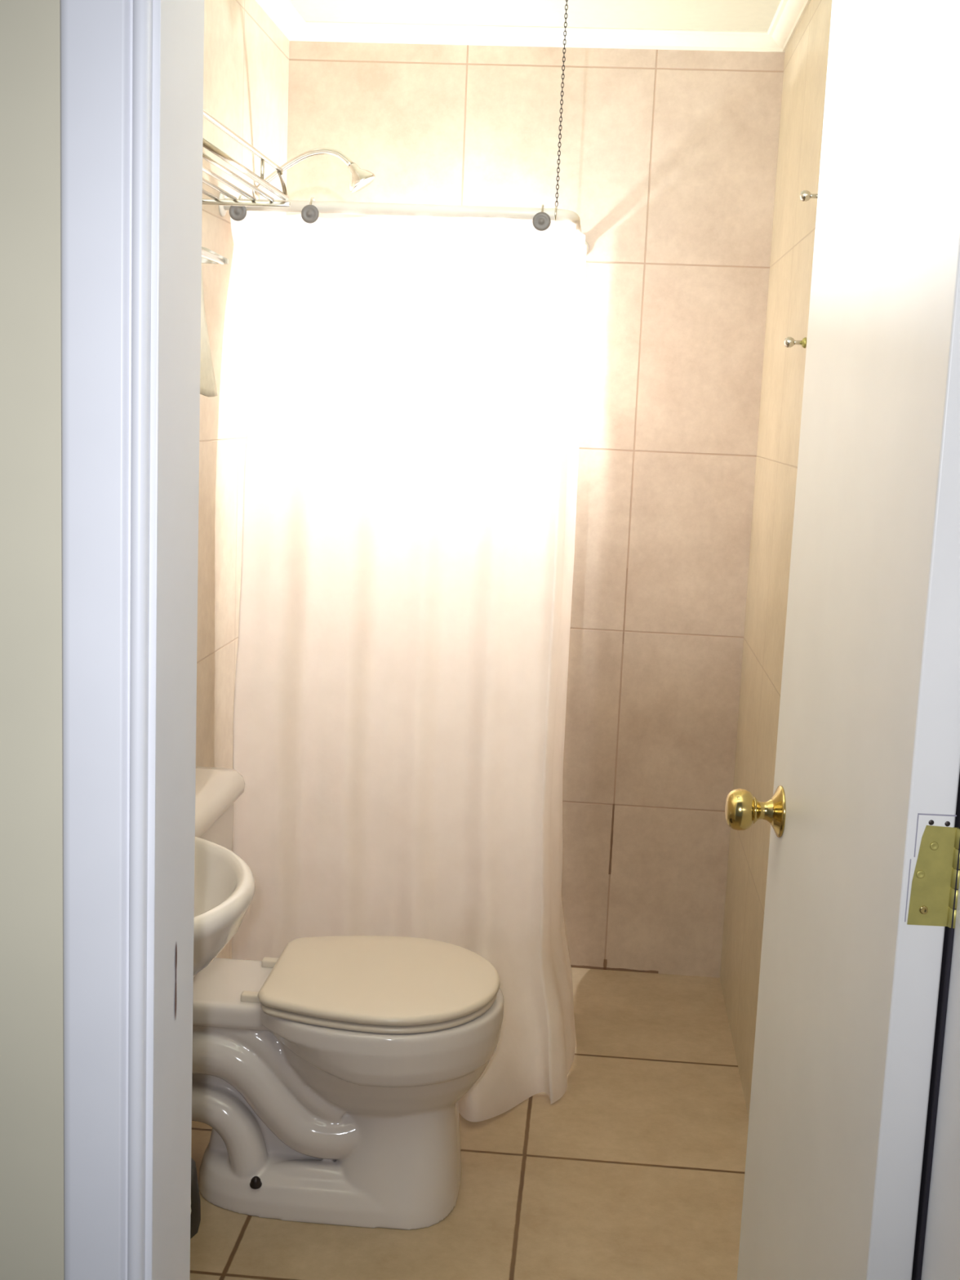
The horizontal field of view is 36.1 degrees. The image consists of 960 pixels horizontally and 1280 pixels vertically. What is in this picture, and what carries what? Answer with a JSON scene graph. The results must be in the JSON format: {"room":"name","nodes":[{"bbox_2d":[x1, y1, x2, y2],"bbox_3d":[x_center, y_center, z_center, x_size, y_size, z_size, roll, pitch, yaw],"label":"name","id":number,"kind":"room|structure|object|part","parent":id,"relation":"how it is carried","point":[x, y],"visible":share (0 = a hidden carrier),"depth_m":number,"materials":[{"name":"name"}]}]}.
{"room":"hallway","nodes":[
{"label":"hallway","id":0,"kind":"room"},
{"bbox_2d":[0,0,63,1279],"bbox_3d":[0.091,0.048,1.237,2.600,2.525,0.173,3,9,4],"label":"wall","id":1,"kind":"structure","parent":0,"point":[32,1076],"depth_m":1.18,"materials":[{"name":"paint"}]},
{"bbox_2d":[59,0,204,1279],"bbox_3d":[-0.300,0.237,1.262,0.077,2.112,0.134,3,9,4],"label":"trim","id":2,"kind":"structure","parent":1,"relation":"attached to","point":[131,71],"depth_m":1.18,"materials":[{"name":"paint"}]},
{"bbox_2d":[724,0,959,1279],"bbox_3d":[0.363,0.252,1.602,0.112,2.008,0.632,2,9,0],"label":"door","id":3,"kind":"structure","parent":1,"relation":"in","point":[860,812],"depth_m":1.45,"materials":[{"name":"paint"}]},
{"bbox_3d":[0.327,0.213,1.854,0.036,0.052,0.052,3,9,4],"label":"knob","id":4,"kind":"part","parent":3,"relation":"part of","materials":[{"name":"gold metal"}]},
{"bbox_2d":[195,0,289,959],"bbox_3d":[-0.685,-0.152,2.617,0.100,2.425,2.598,3,9,4],"label":"wall","id":5,"kind":"structure","parent":0,"point":[246,68],"depth_m":3.29,"materials":[{"name":"tile"}]},
{"bbox_2d":[193,836,255,976],"bbox_3d":[-0.513,0.427,2.054,0.388,0.192,0.548,3,9,4],"label":"basin","id":6,"kind":"object","parent":5,"relation":"attached to","point":[224,886],"visible":0.13,"depth_m":2.08,"materials":[{"name":"ceramic"}]},
{"bbox_2d":[201,109,290,264],"bbox_3d":[-0.501,-0.721,2.352,0.245,0.169,0.742,3,9,4],"label":"towel rack","id":7,"kind":"object","parent":5,"relation":"attached to","point":[208,256],"visible":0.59,"depth_m":2.54,"materials":[{"name":"silver metal"}]},
{"bbox_2d":[200,268,217,396],"bbox_3d":[-0.498,-0.552,2.525,0.027,0.264,0.340,3,9,4],"label":"hand towel","id":8,"kind":"object","parent":7,"relation":"hanging from","point":[207,382],"visible":0.03,"depth_m":2.62,"materials":[{"name":"fabric"}]},
{"bbox_3d":[-0.385,-0.775,2.336,0.009,0.048,0.734,3,9,4],"label":"guard rail","id":9,"kind":"part","parent":7,"relation":"part of","materials":[{"name":"silver metal"}]},
{"bbox_3d":[-0.386,-0.753,2.337,0.011,0.011,0.730,3,9,4],"label":"rail","id":10,"kind":"part","parent":7,"relation":"part of","materials":[{"name":"silver metal"}]},
{"bbox_3d":[-0.370,-0.798,2.507,0.006,0.045,0.006,3,9,4],"label":"post","id":11,"kind":"part","parent":7,"relation":"part of","materials":[{"name":"silver metal"}]},
{"bbox_2d":[255,0,305,40],"bbox_3d":[-0.561,-1.328,2.425,0.050,0.038,2.598,3,9,4],"label":"trim","id":12,"kind":"structure","parent":5,"relation":"attached to","point":[283,13],"depth_m":3.53,"materials":[{"name":"paint"}]},
{"bbox_2d":[252,147,375,199],"bbox_3d":[-0.386,-1.077,3.419,0.289,0.126,0.068,3,9,4],"label":"shower","id":13,"kind":"object","parent":5,"relation":"attached to","point":[360,179],"visible":0.93,"depth_m":3.40,"materials":[{"name":"silver metal"}]},
{"bbox_3d":[-0.411,-1.087,3.420,0.235,0.109,0.015,3,9,4],"label":"arm","id":14,"kind":"part","parent":13,"relation":"part of","materials":[{"name":"silver metal"}]},
{"bbox_2d":[190,967,748,1279],"bbox_3d":[0.074,1.275,1.889,2.600,0.100,4.543,3,9,4],"label":"floor","id":15,"kind":"structure","parent":0,"point":[637,1171],"depth_m":2.91,"materials":[{"name":"tile"}]},
{"bbox_2d":[190,1157,200,1239],"bbox_3d":[-0.578,0.960,2.172,0.324,0.378,0.316,3,9,4],"label":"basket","id":16,"kind":"object","parent":15,"relation":"on","point":[195,1216],"visible":0.05,"depth_m":2.15,"materials":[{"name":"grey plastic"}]},
{"bbox_2d":[191,766,503,1230],"bbox_3d":[-0.306,0.679,2.817,0.706,0.754,0.494,3,9,4],"label":"toilet","id":17,"kind":"object","parent":15,"relation":"on","point":[331,1074],"visible":0.83,"depth_m":2.72,"materials":[{"name":"ceramic"}]},
{"bbox_3d":[-0.586,0.493,2.811,0.129,0.311,0.464,3,9,4],"label":"tank","id":18,"kind":"part","parent":17,"relation":"part of","materials":[{"name":"ceramic"}]},
{"bbox_3d":[-0.569,0.319,2.783,0.149,0.054,0.494,3,9,4],"label":"tank lid","id":19,"kind":"part","parent":17,"relation":"part of","materials":[{"name":"ceramic"}]},
{"bbox_3d":[-0.310,0.856,2.844,0.699,0.395,0.418,3,9,4],"label":"bowl","id":20,"kind":"part","parent":17,"relation":"part of","materials":[{"name":"ceramic"}]},
{"bbox_3d":[-0.179,0.659,2.803,0.424,0.015,0.400,3,9,4],"label":"seat","id":21,"kind":"part","parent":17,"relation":"part of","materials":[{"name":"plastic"}]},
{"bbox_3d":[-0.179,0.640,2.800,0.435,0.020,0.410,3,9,4],"label":"seat lid","id":22,"kind":"part","parent":17,"relation":"part of","materials":[{"name":"plastic"}]},
{"bbox_2d":[286,40,784,977],"bbox_3d":[0.090,-0.322,3.896,1.433,2.425,0.100,3,9,4],"label":"wall","id":23,"kind":"structure","parent":0,"point":[668,166],"depth_m":3.75,"materials":[{"name":"tile"}]},
{"bbox_2d":[291,21,782,52],"bbox_3d":[0.133,-1.490,3.635,1.233,0.038,0.050,3,9,4],"label":"trim","id":24,"kind":"structure","parent":23,"relation":"attached to","point":[311,31],"depth_m":3.63,"materials":[{"name":"paint"}]},
{"bbox_2d":[289,0,781,31],"bbox_3d":[0.035,-1.370,2.419,1.433,0.100,2.698,3,9,4],"label":"ceiling","id":25,"kind":"structure","parent":0,"point":[698,15],"depth_m":3.48,"materials":[{"name":"paint"}]},
{"bbox_2d":[555,0,568,206],"bbox_3d":[0.172,-1.160,3.055,0.006,0.507,0.006,-7,13,-44],"label":"hanging chain","id":26,"kind":"object","parent":25,"relation":"hanging from","point":[566,9],"visible":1,"depth_m":3.06,"materials":[{"name":"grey metal"}]},
{"bbox_2d":[218,192,588,254],"bbox_3d":[-0.140,-0.959,3.426,0.778,0.052,0.669,3,9,4],"label":"shower curtain rod","id":27,"kind":"object","parent":26,"relation":"hanging from","point":[556,215],"visible":0.7,"depth_m":3.11,"materials":[{"name":"metal"}]},
{"bbox_2d":[229,195,246,221],"bbox_3d":[-0.511,-0.922,3.146,0.038,0.058,0.055,3,9,4],"label":"curtain ring","id":28,"kind":"object","parent":27,"relation":"hanging from","point":[237,213],"visible":0.85,"depth_m":3.12,"materials":[{"name":"silver metal"}]},
{"bbox_2d":[301,196,319,223],"bbox_3d":[-0.357,-0.913,3.134,0.038,0.058,0.055,3,9,4],"label":"curtain ring","id":29,"kind":"object","parent":27,"relation":"hanging from","point":[309,213],"visible":0.99,"depth_m":3.11,"materials":[{"name":"silver metal"}]},
{"bbox_2d":[230,213,586,1121],"bbox_3d":[-0.019,0.031,3.322,0.978,1.887,0.712,-3,10,-29],"label":"shower curtain","id":30,"kind":"object","parent":27,"relation":"hanging from","point":[411,456],"visible":0.87,"depth_m":3.25,"materials":[{"name":"fabric"}]},
{"bbox_2d":[532,204,551,231],"bbox_3d":[0.131,-0.887,3.097,0.038,0.058,0.055,3,9,4],"label":"curtain ring","id":31,"kind":"object","parent":27,"relation":"hanging from","point":[541,221],"visible":1,"depth_m":3.07,"materials":[{"name":"silver metal"}]},
{"bbox_2d":[720,0,832,1117],"bbox_3d":[0.642,-0.081,2.517,0.100,2.425,2.598,3,9,4],"label":"wall","id":32,"kind":"structure","parent":0,"point":[806,54],"depth_m":3.33,"materials":[{"name":"tile"}]},
{"bbox_2d":[767,0,811,52],"bbox_3d":[0.617,-1.264,2.336,0.050,0.038,2.598,3,9,4],"label":"trim","id":33,"kind":"structure","parent":32,"relation":"attached to","point":[788,15],"depth_m":3.39,"materials":[{"name":"paint"}]},
{"bbox_2d":[784,337,806,348],"bbox_3d":[0.631,-0.596,2.952,0.043,0.021,0.021,3,9,4],"label":"wall hook","id":34,"kind":"object","parent":32,"relation":"attached to","point":[789,342],"visible":0.99,"depth_m":2.95,"materials":[{"name":"gold metal"}]},
{"bbox_3d":[0.620,-0.597,2.953,0.021,0.021,0.021,3,9,4],"label":"knob","id":35,"kind":"part","parent":34,"relation":"part of","materials":[{"name":"silver metal"}]},
{"bbox_3d":[0.636,-0.596,2.951,0.020,0.012,0.012,3,9,4],"label":"stem","id":36,"kind":"part","parent":34,"relation":"part of","materials":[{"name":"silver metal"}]},
{"bbox_2d":[800,190,817,201],"bbox_3d":[0.635,-0.852,2.825,0.043,0.021,0.021,3,9,4],"label":"wall hook","id":37,"kind":"object","parent":32,"relation":"attached to","point":[805,195],"visible":0.7,"depth_m":2.82,"materials":[{"name":"silver metal"}]},
{"bbox_3d":[0.624,-0.852,2.826,0.021,0.021,0.021,3,9,4],"label":"knob","id":38,"kind":"part","parent":37,"relation":"part of","materials":[{"name":"silver metal"}]},
{"bbox_3d":[0.641,-0.852,2.825,0.020,0.012,0.012,3,9,4],"label":"stem","id":39,"kind":"part","parent":37,"relation":"part of","materials":[{"name":"silver metal"}]},
{"bbox_2d":[911,773,959,1279],"bbox_3d":[0.445,0.273,1.234,0.079,2.112,0.190,3,9,4],"label":"trim","id":40,"kind":"structure","parent":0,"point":[936,1256],"depth_m":1.28,"materials":[{"name":"paint"}]}
]}

